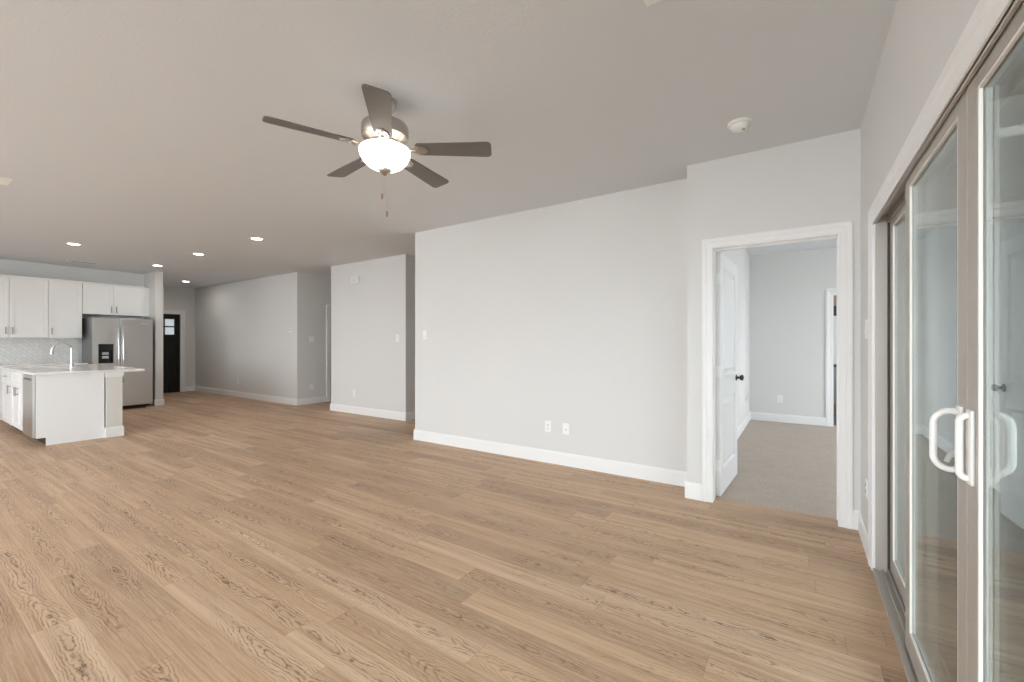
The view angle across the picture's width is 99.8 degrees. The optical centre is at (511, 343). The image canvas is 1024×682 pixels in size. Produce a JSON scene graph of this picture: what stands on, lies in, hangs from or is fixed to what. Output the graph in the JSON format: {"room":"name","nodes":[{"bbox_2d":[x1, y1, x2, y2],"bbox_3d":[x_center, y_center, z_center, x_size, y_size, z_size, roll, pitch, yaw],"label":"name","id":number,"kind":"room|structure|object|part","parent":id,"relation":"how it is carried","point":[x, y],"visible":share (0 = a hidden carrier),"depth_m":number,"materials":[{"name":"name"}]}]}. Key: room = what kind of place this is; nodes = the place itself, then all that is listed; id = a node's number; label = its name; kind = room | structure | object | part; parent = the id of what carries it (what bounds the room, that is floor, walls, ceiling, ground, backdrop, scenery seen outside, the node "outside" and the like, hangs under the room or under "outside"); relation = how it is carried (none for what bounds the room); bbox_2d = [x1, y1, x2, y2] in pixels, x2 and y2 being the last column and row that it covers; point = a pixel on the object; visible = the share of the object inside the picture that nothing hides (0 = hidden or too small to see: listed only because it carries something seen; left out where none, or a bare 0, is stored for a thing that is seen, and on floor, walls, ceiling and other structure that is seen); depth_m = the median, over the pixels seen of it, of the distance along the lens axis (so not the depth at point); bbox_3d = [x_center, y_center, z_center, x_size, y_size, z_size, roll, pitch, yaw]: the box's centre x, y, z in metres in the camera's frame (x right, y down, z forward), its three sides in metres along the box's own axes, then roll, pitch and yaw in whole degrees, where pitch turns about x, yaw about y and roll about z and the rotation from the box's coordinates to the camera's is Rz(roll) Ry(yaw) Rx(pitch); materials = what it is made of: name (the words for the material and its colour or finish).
{"room":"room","nodes":[
{"label":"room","id":0,"kind":"room"},
{"bbox_2d":[0,259,143,363],"bbox_3d":[-9.693,-0.096,6.380,0.132,2.740,6.690,0,0,34],"label":"wall","id":1,"kind":"structure","parent":0,"point":[7,267],"depth_m":8.00,"materials":[{"name":"white paint"}]},
{"bbox_2d":[0,274,48,337],"bbox_3d":[-8.694,-0.629,7.433,0.387,1.063,0.928,0,0,34],"label":"upper cabinet","id":2,"kind":"object","parent":1,"relation":"attached to","point":[23,299],"visible":1,"depth_m":7.49,"materials":[{"name":"white wood"}]},
{"bbox_3d":[-8.701,-0.612,7.159,0.019,1.023,0.459,0,0,34],"label":"door","id":3,"kind":"part","parent":2,"relation":"part of","materials":[{"name":"white wood"}]},
{"bbox_2d":[48,278,81,337],"bbox_3d":[-8.316,-0.629,8.002,0.387,1.063,0.435,0,0,34],"label":"upper cabinet","id":4,"kind":"object","parent":1,"relation":"attached to","point":[64,296],"visible":0.97,"depth_m":7.91,"materials":[{"name":"white wood"}]},
{"bbox_2d":[82,281,148,316],"bbox_3d":[-7.913,-0.859,8.606,0.387,0.605,1.011,0,0,34],"label":"upper cabinet","id":5,"kind":"object","parent":1,"relation":"attached to","point":[106,299],"depth_m":8.48,"materials":[{"name":"white wood"}]},
{"bbox_3d":[-7.949,-0.841,8.290,0.019,0.565,0.440,0,0,34],"label":"door","id":6,"kind":"part","parent":5,"relation":"part of","materials":[{"name":"white wood"}]},
{"bbox_3d":[-7.693,-0.841,8.674,0.019,0.565,0.472,0,0,34],"label":"door","id":7,"kind":"part","parent":5,"relation":"part of","materials":[{"name":"white wood"}]},
{"bbox_3d":[-7.694,-0.854,9.015,0.299,0.595,0.087,0,0,34],"label":"filler panel","id":8,"kind":"part","parent":5,"relation":"part of","materials":[{"name":"white wood"}]},
{"bbox_2d":[144,271,162,405],"bbox_3d":[-8.350,-0.096,9.583,2.720,2.740,0.130,0,0,34],"label":"wall","id":9,"kind":"structure","parent":0,"point":[153,281],"depth_m":8.83,"materials":[{"name":"white paint"}]},
{"bbox_2d":[154,399,163,405],"bbox_3d":[-8.294,1.208,9.546,2.615,0.132,0.160,0,0,34],"label":"baseboard","id":10,"kind":"structure","parent":9,"relation":"attached to","point":[157,402],"depth_m":8.81,"materials":[{"name":"white wood"}]},
{"bbox_2d":[163,286,194,386],"bbox_3d":[-8.944,-0.096,11.038,0.120,2.740,1.635,0,0,34],"label":"wall","id":11,"kind":"structure","parent":0,"point":[174,298],"depth_m":11.44,"materials":[{"name":"white paint"}]},
{"bbox_2d":[163,310,184,392],"bbox_3d":[-8.978,0.209,10.970,0.138,2.130,1.089,0,0,34],"label":"door","id":12,"kind":"structure","parent":11,"relation":"in","point":[173,320],"depth_m":11.22,"materials":[{"name":"black wood"}]},
{"bbox_3d":[-8.987,-0.426,10.977,0.008,0.400,0.645,0,0,34],"label":"lite glass","id":13,"kind":"part","parent":12,"relation":"part of","materials":[{"name":"white"}]},
{"bbox_2d":[185,386,194,391],"bbox_3d":[-8.571,1.208,11.477,0.015,0.132,0.220,0,0,34],"label":"baseboard","id":14,"kind":"structure","parent":11,"relation":"attached to","point":[187,388],"depth_m":11.48,"materials":[{"name":"white wood"}]},
{"bbox_2d":[195,254,410,412],"bbox_3d":[-5.094,-0.096,9.387,8.120,2.740,0.120,0,0,34],"label":"wall","id":15,"kind":"structure","parent":0,"point":[242,333],"depth_m":8.88,"materials":[{"name":"white paint"}]},
{"bbox_2d":[195,386,326,404],"bbox_3d":[-6.273,1.208,10.490,4.935,0.132,0.680,0,0,34],"label":"baseboard","id":16,"kind":"structure","parent":15,"relation":"attached to","point":[284,400],"depth_m":9.55,"materials":[{"name":"white wood"}]},
{"bbox_2d":[351,276,358,282],"bbox_3d":[-2.827,-1.141,7.776,0.170,0.110,0.051,0,0,34],"label":"door chime","id":17,"kind":"object","parent":15,"relation":"attached to","point":[353,279],"visible":1,"depth_m":7.74,"materials":[{"name":"white plastic"}]},
{"bbox_2d":[303,273,330,397],"bbox_3d":[-3.717,-0.096,10.012,0.120,2.740,2.445,0,0,34],"label":"wall","id":18,"kind":"structure","parent":0,"point":[316,288],"depth_m":9.20,"materials":[{"name":"white paint"}]},
{"bbox_2d":[309,336,313,341],"bbox_3d":[-4.231,-0.091,9.119,0.012,0.116,0.116,0,0,34],"label":"light switch","id":19,"kind":"object","parent":18,"relation":"attached to","point":[311,338],"visible":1,"depth_m":9.11,"materials":[{"name":"white plastic"}]},
{"bbox_2d":[326,304,330,401],"bbox_3d":[-3.802,0.214,9.819,0.083,2.120,0.960,0,0,34],"label":"door","id":20,"kind":"structure","parent":18,"relation":"in","point":[328,307],"depth_m":9.44,"materials":[{"name":"white wood"}]},
{"bbox_2d":[411,255,414,411],"bbox_3d":[-0.832,-0.096,8.573,0.120,2.740,3.245,0,0,34],"label":"wall","id":21,"kind":"structure","parent":0,"point":[412,257],"depth_m":7.21,"materials":[{"name":"white paint"}]},
{"bbox_2d":[330,403,414,420],"bbox_3d":[-1.668,1.208,9.048,2.070,0.132,3.380,0,0,34],"label":"baseboard","id":22,"kind":"structure","parent":21,"relation":"attached to","point":[402,416],"depth_m":7.50,"materials":[{"name":"white wood"}]},
{"bbox_2d":[0,0,896,288],"bbox_3d":[-1.906,-1.516,5.801,17.800,0.100,14.650,0,0,34],"label":"ceiling","id":23,"kind":"structure","parent":0,"point":[134,133],"depth_m":2.69,"materials":[{"name":"white paint"}]},
{"bbox_2d":[0,177,12,185],"bbox_3d":[-4.654,-1.462,3.792,0.250,0.008,0.320,0,0,34],"label":"ceiling vent","id":24,"kind":"object","parent":23,"relation":"in","point":[3,181],"visible":1,"depth_m":3.89,"materials":[{"name":"white plastic"}]},
{"bbox_2d":[65,242,81,245],"bbox_3d":[-6.466,-1.463,6.367,0.184,0.008,0.184,0,0,34],"label":"recessed light","id":25,"kind":"object","parent":23,"relation":"in","point":[76,244],"visible":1,"depth_m":6.38,"materials":[{"name":"white"}]},
{"bbox_2d":[65,260,98,264],"bbox_3d":[-7.767,-1.462,7.796,0.170,0.008,0.420,0,0,34],"label":"ceiling vent","id":26,"kind":"object","parent":23,"relation":"in","point":[65,260],"visible":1,"depth_m":7.80,"materials":[{"name":"white plastic"}]},
{"bbox_2d":[249,237,263,239],"bbox_3d":[-3.573,-1.463,6.040,0.184,0.008,0.184,0,0,34],"label":"recessed light","id":27,"kind":"object","parent":23,"relation":"in","point":[252,238],"visible":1,"depth_m":6.02,"materials":[{"name":"white plastic"}]},
{"bbox_2d":[262,84,491,216],"bbox_3d":[-0.794,-1.114,2.645,1.201,0.702,1.250,0,0,34],"label":"ceiling fan","id":28,"kind":"object","parent":23,"relation":"hanging from","point":[384,150],"visible":1,"depth_m":2.53,"materials":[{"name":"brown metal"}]},
{"bbox_3d":[-1.111,-1.174,2.380,0.461,0.034,0.134,0,0,-34],"label":"blade","id":29,"kind":"part","parent":28,"relation":"part of","materials":[{"name":"brown wood"}]},
{"bbox_3d":[-1.076,-1.174,2.884,0.461,0.034,0.134,0,0,42],"label":"blade","id":30,"kind":"part","parent":28,"relation":"part of","materials":[{"name":"brown wood"}]},
{"bbox_3d":[-0.916,-1.177,2.519,0.078,0.049,0.176,0,0,44],"label":"blade arm","id":31,"kind":"part","parent":28,"relation":"part of","materials":[{"name":"silver metal"}]},
{"bbox_3d":[-0.676,-1.174,2.208,0.134,0.034,0.461,0,0,-13],"label":"blade","id":32,"kind":"part","parent":28,"relation":"part of","materials":[{"name":"brown wood"}]},
{"bbox_3d":[-0.736,-1.177,2.440,0.078,0.049,0.176,0,0,-25],"label":"blade arm","id":33,"kind":"part","parent":28,"relation":"part of","materials":[{"name":"silver metal"}]},
{"bbox_3d":[-0.768,-1.111,2.610,0.302,0.125,0.302,0,0,34],"label":"lamp shade","id":34,"kind":"part","parent":28,"relation":"part of","materials":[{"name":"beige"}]},
{"bbox_3d":[-0.704,-1.177,2.770,0.078,0.048,0.178,0,0,34],"label":"blade arm","id":35,"kind":"part","parent":28,"relation":"part of","materials":[{"name":"silver metal"}]},
{"bbox_3d":[-0.595,-1.177,2.604,0.176,0.049,0.078,0,0,-13],"label":"blade arm","id":36,"kind":"part","parent":28,"relation":"part of","materials":[{"name":"silver metal"}]},
{"bbox_3d":[-0.606,-1.174,2.990,0.134,0.034,0.461,0,0,23],"label":"blade","id":37,"kind":"part","parent":28,"relation":"part of","materials":[{"name":"brown wood"}]},
{"bbox_3d":[-0.355,-1.174,2.613,0.461,0.034,0.134,0,0,0],"label":"blade","id":38,"kind":"part","parent":28,"relation":"part of","materials":[{"name":"brown wood"}]},
{"bbox_2d":[644,0,660,6],"bbox_3d":[0.636,-1.462,1.589,0.400,0.008,0.410,0,0,34],"label":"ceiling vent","id":39,"kind":"object","parent":23,"relation":"in","point":[647,2],"visible":1,"depth_m":1.84,"materials":[{"name":"white plastic"}]},
{"bbox_2d":[727,117,752,132],"bbox_3d":[1.514,-1.438,2.866,0.148,0.056,0.148,0,0,34],"label":"smoke detector","id":40,"kind":"object","parent":23,"relation":"attached to","point":[738,125],"visible":1,"depth_m":2.83,"materials":[{"name":"white plastic"}]},
{"bbox_2d":[0,391,1023,681],"bbox_3d":[-2.654,1.323,4.768,17.700,0.102,12.000,0,0,34],"label":"floor","id":41,"kind":"structure","parent":0,"point":[197,542],"depth_m":2.51,"materials":[{"name":"brown wood"}]},
{"bbox_2d":[0,369,2,419],"bbox_3d":[-8.717,0.836,7.164,0.647,0.874,0.462,0,0,34],"label":"base cabinet","id":42,"kind":"object","parent":41,"relation":"on","point":[1,380],"visible":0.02,"depth_m":7.11,"materials":[{"name":"white wood"}]},
{"bbox_2d":[10,372,123,445],"bbox_3d":[-6.596,0.833,6.289,2.438,0.881,0.821,0,0,34],"label":"kitchen island","id":43,"kind":"object","parent":41,"relation":"on","point":[83,406],"depth_m":5.60,"materials":[{"name":"white wood"}]},
{"bbox_2d":[2,370,10,424],"bbox_3d":[-7.333,0.786,6.608,0.725,0.774,0.608,0,0,34],"label":"base cabinet","id":44,"kind":"object","parent":43,"relation":"in","point":[6,375],"visible":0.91,"depth_m":6.43,"materials":[{"name":"white wood"}]},
{"bbox_3d":[-7.475,0.484,6.394,0.720,0.165,0.019,0,0,34],"label":"drawer","id":45,"kind":"part","parent":44,"relation":"part of","materials":[{"name":"white wood"}]},
{"bbox_2d":[11,371,22,430],"bbox_3d":[-6.635,0.786,6.144,0.945,0.774,0.608,0,0,34],"label":"base cabinet","id":46,"kind":"object","parent":43,"relation":"in","point":[16,378],"visible":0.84,"depth_m":5.94,"materials":[{"name":"white wood"}]},
{"bbox_3d":[-6.974,0.484,6.061,0.468,0.165,0.019,0,0,34],"label":"drawer","id":47,"kind":"part","parent":46,"relation":"part of","materials":[{"name":"white wood"}]},
{"bbox_3d":[-6.974,0.872,6.061,0.468,0.600,0.019,0,0,34],"label":"door","id":48,"kind":"part","parent":46,"relation":"part of","materials":[{"name":"white wood"}]},
{"bbox_3d":[-6.581,0.484,5.800,0.468,0.165,0.019,0,0,34],"label":"drawer","id":49,"kind":"part","parent":46,"relation":"part of","materials":[{"name":"white wood"}]},
{"bbox_3d":[-6.581,0.872,5.800,0.468,0.600,0.019,0,0,34],"label":"door","id":50,"kind":"part","parent":46,"relation":"part of","materials":[{"name":"white wood"}]},
{"bbox_2d":[23,374,34,437],"bbox_3d":[-5.989,0.787,5.713,0.594,0.771,0.590,0,0,34],"label":"dishwasher","id":51,"kind":"object","parent":43,"relation":"in","point":[28,380],"visible":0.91,"depth_m":5.40,"materials":[{"name":"grey metal"}]},
{"bbox_3d":[-5.868,0.784,5.325,0.028,0.780,0.022,0,0,34],"label":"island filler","id":52,"kind":"part","parent":43,"relation":"part of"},
{"bbox_3d":[-5.679,0.833,5.564,0.020,0.881,0.625,0,0,34],"label":"panel","id":53,"kind":"part","parent":43,"relation":"part of","materials":[{"name":"white wood"}]},
{"bbox_2d":[0,364,144,375],"bbox_3d":[-6.536,0.375,6.365,2.445,0.032,1.070,0,0,34],"label":"island countertop","id":54,"kind":"structure","parent":43,"relation":"on","point":[78,368],"depth_m":6.03,"materials":[{"name":"white stone"}]},
{"bbox_2d":[50,342,73,367],"bbox_3d":[-6.564,0.167,6.302,0.109,0.382,0.255,0,0,34],"label":"kitchen faucet","id":55,"kind":"object","parent":54,"relation":"on","point":[71,365],"visible":1,"depth_m":6.37,"materials":[{"name":"silver metal"}]},
{"bbox_2d":[82,316,152,407],"bbox_3d":[-7.725,0.389,8.474,0.790,1.769,0.885,0,0,34],"label":"refrigerator","id":56,"kind":"object","parent":41,"relation":"on","point":[123,342],"visible":0.84,"depth_m":8.32,"materials":[{"name":"grey metal"}]},
{"bbox_3d":[-7.622,0.364,8.104,0.070,1.680,0.379,0,0,34],"label":"freezer door","id":57,"kind":"part","parent":56,"relation":"part of","materials":[{"name":"silver metal"}]},
{"bbox_3d":[-7.479,0.224,8.199,0.078,1.083,0.025,0,0,34],"label":"handle","id":58,"kind":"part","parent":56,"relation":"part of","materials":[{"name":"silver metal"}]},
{"bbox_3d":[-7.441,0.224,8.258,0.078,1.083,0.025,0,0,34],"label":"handle","id":59,"kind":"part","parent":56,"relation":"part of","materials":[{"name":"silver metal"}]},
{"bbox_3d":[-7.376,0.364,8.474,0.070,1.680,0.494,0,0,34],"label":"fridge door","id":60,"kind":"part","parent":56,"relation":"part of","materials":[{"name":"silver metal"}]},
{"bbox_3d":[-9.099,0.836,6.589,0.647,0.874,0.915,0,0,34],"label":"base cabinet","id":61,"kind":"object","parent":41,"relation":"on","visible":0},
{"bbox_2d":[0,362,87,366],"bbox_3d":[-8.716,0.380,7.163,0.648,0.037,2.315,0,0,34],"label":"countertop","id":62,"kind":"structure","parent":61,"relation":"on","point":[62,363],"depth_m":7.55,"materials":[{"name":"white stone"}]},
{"bbox_2d":[415,178,686,471],"bbox_3d":[0.193,-0.096,4.814,3.470,2.740,0.120,0,0,34],"label":"wall","id":63,"kind":"structure","parent":0,"point":[574,313],"depth_m":4.50,"materials":[{"name":"white paint"}]},
{"bbox_2d":[423,330,426,338],"bbox_3d":[-1.130,-0.111,5.614,0.072,0.116,0.012,0,0,34],"label":"light switch","id":64,"kind":"object","parent":63,"relation":"attached to","point":[424,331],"visible":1,"depth_m":5.61,"materials":[{"name":"white plastic"}]},
{"bbox_2d":[545,421,550,431],"bbox_3d":[0.383,0.889,4.608,0.072,0.116,0.011,0,0,34],"label":"wall outlet","id":65,"kind":"object","parent":63,"relation":"attached to","point":[547,423],"visible":1,"depth_m":4.60,"materials":[{"name":"white plastic"}]},
{"bbox_2d":[414,429,686,486],"bbox_3d":[1.325,1.208,6.529,3.485,0.132,4.260,0,0,34],"label":"baseboard","id":66,"kind":"structure","parent":63,"relation":"attached to","point":[657,474],"depth_m":4.50,"materials":[{"name":"white wood"}]},
{"bbox_2d":[563,423,568,434],"bbox_3d":[0.559,0.891,4.487,0.072,0.116,0.018,0,0,34],"label":"cable plate","id":67,"kind":"object","parent":63,"relation":"attached to","point":[565,425],"visible":1,"depth_m":4.49,"materials":[{"name":"white plastic"}]},
{"bbox_2d":[716,249,748,427],"bbox_3d":[2.835,-0.096,5.617,0.120,2.740,4.145,0,0,34],"label":"wall","id":68,"kind":"structure","parent":0,"point":[739,257],"depth_m":6.33,"materials":[{"name":"white paint"}]},
{"bbox_2d":[687,128,860,510],"bbox_3d":[2.025,-0.096,3.423,1.120,2.740,0.407,0,0,34],"label":"wall","id":69,"kind":"structure","parent":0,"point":[816,181],"depth_m":3.25,"materials":[{"name":"white paint"}]},
{"bbox_2d":[685,481,858,529],"bbox_3d":[1.977,1.208,3.365,1.135,0.132,0.287,0,0,34],"label":"baseboard","id":70,"kind":"structure","parent":69,"relation":"attached to","point":[692,490],"depth_m":3.51,"materials":[{"name":"white wood"}]},
{"bbox_2d":[702,221,852,528],"bbox_3d":[2.194,0.216,3.611,0.962,2.115,0.945,0,0,34],"label":"door","id":71,"kind":"structure","parent":69,"relation":"attached to","point":[719,274],"depth_m":3.46,"materials":[{"name":"white wood"}]},
{"bbox_3d":[2.132,0.327,4.141,0.167,0.060,0.060,0,0,37],"label":"knob","id":72,"kind":"part","parent":71,"relation":"part of","materials":[{"name":"brown metal"}]},
{"bbox_2d":[749,247,836,417],"bbox_3d":[5.952,-0.096,5.961,4.690,2.740,0.120,0,0,34],"label":"wall","id":73,"kind":"structure","parent":0,"point":[787,290],"depth_m":6.90,"materials":[{"name":"white paint"}]},
{"bbox_2d":[777,395,782,402],"bbox_3d":[4.325,0.899,6.964,0.072,0.116,0.011,0,0,34],"label":"wall outlet","id":74,"kind":"object","parent":73,"relation":"attached to","point":[779,397],"visible":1,"depth_m":6.96,"materials":[{"name":"white plastic"}]},
{"bbox_2d":[737,412,825,439],"bbox_3d":[3.210,1.208,5.143,1.030,0.132,4.280,0,0,34],"label":"baseboard","id":75,"kind":"structure","parent":73,"relation":"attached to","point":[809,420],"depth_m":6.85,"materials":[{"name":"white wood"}]},
{"bbox_2d":[826,288,836,426],"bbox_3d":[5.251,0.219,6.428,0.945,2.110,0.156,0,0,34],"label":"door","id":76,"kind":"structure","parent":73,"relation":"in","point":[830,293],"depth_m":6.60,"materials":[{"name":"white wood"}]},
{"bbox_2d":[834,316,836,363],"bbox_3d":[6.599,-0.096,7.213,3.000,2.740,2.680,0,0,34],"label":"wall","id":77,"kind":"structure","parent":0,"point":[835,317],"depth_m":8.74,"materials":[{"name":"white paint"}]},
{"bbox_2d":[834,295,836,315],"bbox_3d":[6.777,-0.841,8.565,1.000,0.570,0.029,0,0,34],"label":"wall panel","id":78,"kind":"object","parent":77,"relation":"attached to","point":[835,296],"visible":0.02,"depth_m":8.71,"materials":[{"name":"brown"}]},
{"bbox_2d":[861,0,978,568],"bbox_3d":[0.490,-0.096,-0.031,0.150,2.740,7.290,0,0,34],"label":"wall","id":79,"kind":"structure","parent":0,"point":[922,36],"depth_m":1.92,"materials":[{"name":"white paint"}]},
{"bbox_2d":[858,511,867,559],"bbox_3d":[0.383,1.208,-0.043,0.015,0.132,7.153,0,0,34],"label":"baseboard","id":80,"kind":"structure","parent":79,"relation":"attached to","point":[862,529],"depth_m":2.72,"materials":[{"name":"white wood"}]},
{"bbox_2d":[864,319,867,338],"bbox_3d":[2.169,-0.086,2.641,0.012,0.116,0.116,0,0,34],"label":"light switch","id":81,"kind":"object","parent":79,"relation":"attached to","point":[866,321],"visible":0.84,"depth_m":2.63,"materials":[{"name":"white plastic"}]},
{"bbox_2d":[865,477,867,498],"bbox_3d":[2.169,0.884,2.640,0.011,0.116,0.072,0,0,34],"label":"wall outlet","id":82,"kind":"object","parent":79,"relation":"attached to","point":[866,481],"visible":0.97,"depth_m":2.63,"materials":[{"name":"white plastic"}]},
{"bbox_3d":[2.171,0.884,2.639,0.006,0.116,0.072,0,0,34],"label":"plate","id":83,"kind":"part","parent":82,"relation":"part of","materials":[{"name":"white plastic"}]},
{"bbox_2d":[868,0,1023,681],"bbox_3d":[1.208,0.254,1.118,0.168,2.040,3.260,0,0,34],"label":"door","id":84,"kind":"structure","parent":79,"relation":"in","point":[958,120],"depth_m":1.21,"materials":[{"name":"grey"}]},
{"bbox_3d":[1.857,0.264,2.024,0.003,1.787,0.649,0,0,34],"label":"pane","id":85,"kind":"part","parent":84,"relation":"part of","materials":[{"name":"clear glass"}]},
{"bbox_3d":[1.863,0.278,2.020,0.034,1.937,0.807,0,0,34],"label":"panel","id":86,"kind":"part","parent":84,"relation":"part of","materials":[{"name":"clear glass"}]},
{"bbox_3d":[1.425,0.278,1.449,0.036,1.937,0.789,0,0,34],"label":"panel","id":87,"kind":"part","parent":84,"relation":"part of","materials":[{"name":"clear glass"}]},
{"bbox_3d":[1.189,0.264,1.183,0.065,0.190,0.040,0,0,34],"label":"handle","id":88,"kind":"part","parent":84,"relation":"part of","materials":[{"name":"white plastic"}]},
{"bbox_3d":[1.155,0.264,1.101,0.036,0.190,0.040,0,0,34],"label":"handle","id":89,"kind":"part","parent":84,"relation":"part of","materials":[{"name":"white plastic"}]},
{"bbox_3d":[0.987,0.278,0.790,0.036,1.937,0.789,0,0,34],"label":"panel","id":90,"kind":"part","parent":84,"relation":"part of","materials":[{"name":"clear glass"}]},
{"bbox_3d":[1.271,0.264,1.128,0.065,0.190,0.040,0,0,34],"label":"handle","id":91,"kind":"part","parent":84,"relation":"part of","materials":[{"name":"white plastic"}]},
{"bbox_2d":[938,124,1023,564],"bbox_3d":[4.029,-0.086,1.905,3.600,2.760,0.140,0,0,34],"label":"wall","id":92,"kind":"structure","parent":0,"point":[1011,148],"depth_m":2.57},
{"bbox_3d":[6.607,1.324,7.225,3.000,0.100,2.650,0,0,34],"label":"floor","id":93,"kind":"structure","parent":0,"visible":0},
{"bbox_2d":[834,364,836,415],"bbox_3d":[6.196,0.829,7.510,1.320,0.889,0.530,0,0,34],"label":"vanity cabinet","id":94,"kind":"object","parent":93,"relation":"on","point":[835,365],"visible":0.02,"depth_m":7.57,"materials":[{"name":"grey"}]},
{"bbox_3d":[6.213,1.173,7.535,1.260,0.199,0.430,0,0,34],"label":"leg frame","id":95,"kind":"part","parent":94,"relation":"part of","materials":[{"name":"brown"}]},
{"label":"outside","id":96,"kind":"structure","parent":0,"visible":0},
{"bbox_2d":[938,549,1023,681],"bbox_3d":[1.857,1.344,-1.813,4.100,0.100,8.438,0,0,34],"label":"floor","id":97,"kind":"structure","parent":96,"point":[1011,576],"depth_m":2.04,"materials":[{"name":"wood"}]},
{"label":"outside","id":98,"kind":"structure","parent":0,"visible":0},
{"bbox_2d":[999,82,1023,127],"bbox_3d":[1.074,-1.351,-1.292,2.180,0.150,8.438,0,0,34],"label":"roof","id":99,"kind":"structure","parent":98,"point":[1011,113],"depth_m":2.38,"materials":[{"name":"grey paint"}]}
]}

